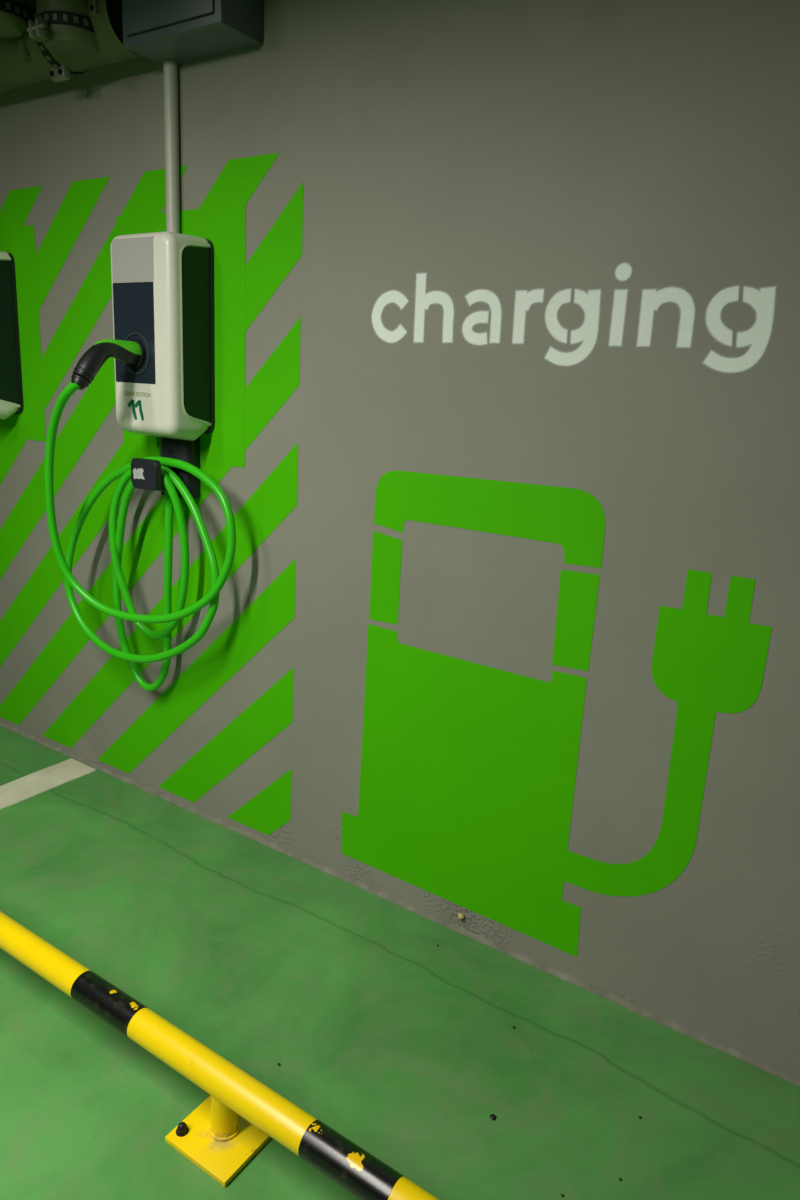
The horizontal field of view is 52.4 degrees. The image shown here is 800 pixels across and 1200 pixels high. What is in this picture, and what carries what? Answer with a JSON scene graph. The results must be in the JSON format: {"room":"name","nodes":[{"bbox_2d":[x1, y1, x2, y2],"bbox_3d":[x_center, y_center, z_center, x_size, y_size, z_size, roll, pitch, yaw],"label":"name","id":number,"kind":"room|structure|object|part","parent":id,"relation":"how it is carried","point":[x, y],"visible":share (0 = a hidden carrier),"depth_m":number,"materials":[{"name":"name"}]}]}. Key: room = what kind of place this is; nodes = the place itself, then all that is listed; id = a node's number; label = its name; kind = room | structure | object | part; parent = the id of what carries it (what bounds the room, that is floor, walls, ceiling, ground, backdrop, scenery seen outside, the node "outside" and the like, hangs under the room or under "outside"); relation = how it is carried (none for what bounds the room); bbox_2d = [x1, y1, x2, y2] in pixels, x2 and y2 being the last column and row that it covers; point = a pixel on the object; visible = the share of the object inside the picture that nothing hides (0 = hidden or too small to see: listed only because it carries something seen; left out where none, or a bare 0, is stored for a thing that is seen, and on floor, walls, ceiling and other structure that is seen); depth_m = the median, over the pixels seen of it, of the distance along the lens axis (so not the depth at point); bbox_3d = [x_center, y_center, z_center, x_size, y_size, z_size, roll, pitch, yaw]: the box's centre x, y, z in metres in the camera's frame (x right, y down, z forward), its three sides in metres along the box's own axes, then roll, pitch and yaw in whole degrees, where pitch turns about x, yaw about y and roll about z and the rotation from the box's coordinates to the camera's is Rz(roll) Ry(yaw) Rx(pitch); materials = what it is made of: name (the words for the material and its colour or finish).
{"room":"parking garage","nodes":[
{"label":"parking garage","id":0,"kind":"room"},
{"bbox_2d":[0,0,799,1077],"bbox_3d":[-0.278,-0.729,2.181,9.200,3.200,0.200,12,17,31],"label":"wall","id":1,"kind":"structure","parent":0,"point":[503,148],"depth_m":1.78,"materials":[{"name":"grey paint"}]},
{"bbox_2d":[0,251,23,418],"bbox_3d":[-1.405,-0.873,2.686,0.255,0.531,0.158,12,17,31],"label":"charger","id":2,"kind":"object","parent":1,"relation":"attached to","point":[11,387],"visible":1,"depth_m":2.66,"materials":[{"name":"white plastic"}]},
{"bbox_3d":[-1.365,-0.895,2.745,0.255,0.511,0.010,12,17,31],"label":"plate","id":3,"kind":"part","parent":2,"relation":"part of","materials":[{"name":"black plastic"}]},
{"bbox_2d":[0,0,142,91],"bbox_3d":[-1.411,-1.737,2.405,1.713,0.482,0.307,12,17,31],"label":"pipes","id":4,"kind":"object","parent":1,"relation":"attached to","point":[41,40],"visible":0.96,"depth_m":2.07,"materials":[{"name":"metal"}]},
{"bbox_3d":[-1.011,-1.481,2.176,0.034,0.050,0.018,12,17,31],"label":"plate","id":5,"kind":"part","parent":4,"relation":"part of","materials":[{"name":"black metal"}]},
{"bbox_2d":[0,153,303,834],"bbox_3d":[-1.175,-0.370,2.742,2.150,1.870,0.001,12,17,31],"label":"stripes","id":6,"kind":"object","parent":1,"relation":"attached to","point":[242,290],"depth_m":2.47,"materials":[{"name":"green paint"}]},
{"bbox_2d":[110,231,214,440],"bbox_3d":[-0.655,-0.711,2.218,0.255,0.531,0.158,12,17,31],"label":"charger","id":7,"kind":"object","parent":1,"relation":"attached to","point":[163,303],"visible":0.94,"depth_m":2.15,"materials":[{"name":"white plastic"}]},
{"bbox_3d":[-0.698,-0.888,2.125,0.163,0.107,0.005,12,17,31],"label":"name plate","id":8,"kind":"part","parent":7,"relation":"part of","materials":[{"name":"grey plastic"}]},
{"bbox_3d":[-0.709,-0.712,2.172,0.160,0.256,0.006,12,17,31],"label":"socket panel","id":9,"kind":"part","parent":7,"relation":"part of","materials":[{"name":"plastic"}]},
{"bbox_2d":[128,339,145,367],"bbox_3d":[-0.708,-0.659,2.175,0.074,0.074,0.011,12,17,31],"label":"socket","id":10,"kind":"object","parent":7,"relation":"attached to","point":[141,342],"depth_m":2.16,"materials":[{"name":"black plastic"}]},
{"bbox_3d":[-0.544,-0.702,2.163,0.005,0.470,0.107,12,17,31],"label":"frame","id":11,"kind":"part","parent":7,"relation":"part of","materials":[{"name":"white plastic"}]},
{"bbox_3d":[-0.542,-0.703,2.168,0.005,0.452,0.098,12,17,31],"label":"panel","id":12,"kind":"part","parent":7,"relation":"part of","materials":[{"name":"black plastic"}]},
{"bbox_3d":[-0.614,-0.732,2.276,0.255,0.511,0.010,12,17,31],"label":"plate","id":13,"kind":"part","parent":7,"relation":"part of","materials":[{"name":"black plastic"}]},
{"bbox_2d":[131,437,200,497],"bbox_3d":[-0.668,-0.377,2.307,0.130,0.173,0.150,12,17,31],"label":"holder","id":14,"kind":"object","parent":1,"relation":"attached to","point":[145,473],"visible":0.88,"depth_m":2.30,"materials":[{"name":"black plastic"}]},
{"bbox_2d":[44,339,235,690],"bbox_3d":[-0.797,-0.184,2.290,0.723,1.048,0.308,12,17,31],"label":"charging cable","id":15,"kind":"object","parent":14,"relation":"hanging from","point":[93,359],"visible":0.98,"depth_m":2.34,"materials":[{"name":"green plastic"}]},
{"bbox_3d":[-0.706,-0.350,2.260,0.102,0.083,0.020,12,17,31],"label":"plate","id":16,"kind":"part","parent":14,"relation":"part of","materials":[{"name":"grey plastic"}]},
{"bbox_3d":[-0.678,-0.336,2.306,0.090,0.040,0.090,12,17,31],"label":"arm","id":17,"kind":"part","parent":14,"relation":"part of","materials":[{"name":"black plastic"}]},
{"bbox_2d":[163,60,179,232],"bbox_3d":[-0.603,-1.185,2.151,0.036,0.416,0.036,12,17,31],"label":"conduit","id":18,"kind":"object","parent":1,"relation":"attached to","point":[170,68],"visible":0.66,"depth_m":2.14,"materials":[{"name":"grey plastic"}]},
{"bbox_2d":[122,0,262,64],"bbox_3d":[-0.501,-1.574,1.926,0.345,0.461,0.148,12,17,31],"label":"electrical box","id":19,"kind":"object","parent":1,"relation":"attached to","point":[159,31],"visible":0.94,"depth_m":1.93,"materials":[{"name":"metal"}]},
{"bbox_3d":[-0.535,-1.560,1.870,0.294,0.413,0.006,12,17,31],"label":"door","id":20,"kind":"part","parent":19,"relation":"part of","materials":[{"name":"grey metal"}]},
{"bbox_2d":[0,721,799,1086],"bbox_3d":[-0.330,0.753,2.421,4.400,0.018,0.016,12,17,31],"label":"baseboard","id":21,"kind":"structure","parent":1,"relation":"attached to","point":[595,990],"depth_m":2.13,"materials":[{"name":"grey concrete"}]},
{"bbox_2d":[458,913,464,918],"bbox_3d":[0.158,0.818,2.106,0.016,0.014,0.020,-3,16,-22],"label":"chip","id":22,"kind":"object","parent":1,"relation":"attached to","point":[460,915],"visible":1,"depth_m":2.10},
{"bbox_2d":[342,471,771,956],"bbox_3d":[0.279,0.282,1.910,1.005,1.104,0.001,12,17,31],"label":"pictogram","id":23,"kind":"object","parent":1,"relation":"attached to","point":[468,770],"visible":1,"depth_m":1.94,"materials":[{"name":"green paint"}]},
{"bbox_2d":[372,263,775,372],"bbox_3d":[0.304,-0.592,1.697,0.900,0.211,0.001,12,17,31],"label":"charging lettering","id":24,"kind":"object","parent":1,"relation":"attached to","point":[762,300],"visible":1,"depth_m":1.64,"materials":[{"name":"white paint"}]},
{"bbox_2d":[0,726,799,1199],"bbox_3d":[-2.335,1.427,-0.365,9.200,0.100,7.000,12,17,31],"label":"floor","id":25,"kind":"structure","parent":0,"point":[405,1045],"depth_m":1.74,"materials":[{"name":"green paint"}]},
{"bbox_2d":[0,758,95,808],"bbox_3d":[-2.010,0.879,1.601,0.145,0.004,3.200,12,17,31],"label":"floor marking","id":26,"kind":"object","parent":25,"relation":"on","point":[18,790],"visible":1,"depth_m":2.77,"materials":[{"name":"white paint"}]},
{"bbox_2d":[0,911,438,1199],"bbox_3d":[-0.313,0.924,1.490,2.220,0.150,0.152,12,17,31],"label":"rail","id":27,"kind":"object","parent":25,"relation":"on","point":[241,1114],"visible":1,"depth_m":1.48,"materials":[{"name":"yellow metal"}]},
{"bbox_3d":[-0.326,0.989,1.514,0.152,0.012,0.152,12,17,31],"label":"plate","id":28,"kind":"part","parent":27,"relation":"part of","materials":[{"name":"yellow paint"}]},
{"bbox_3d":[-0.324,0.938,1.501,0.049,0.098,0.049,12,17,31],"label":"post","id":29,"kind":"part","parent":27,"relation":"part of","materials":[{"name":"yellow metal"}]},
{"bbox_2d":[490,1114,495,1119],"bbox_3d":[0.180,1.004,1.579,0.013,0.006,0.012,12,17,31],"label":"pebble","id":30,"kind":"object","parent":25,"relation":"on","point":[492,1116],"visible":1,"depth_m":1.58,"materials":[{"name":"black stone"}]}
]}

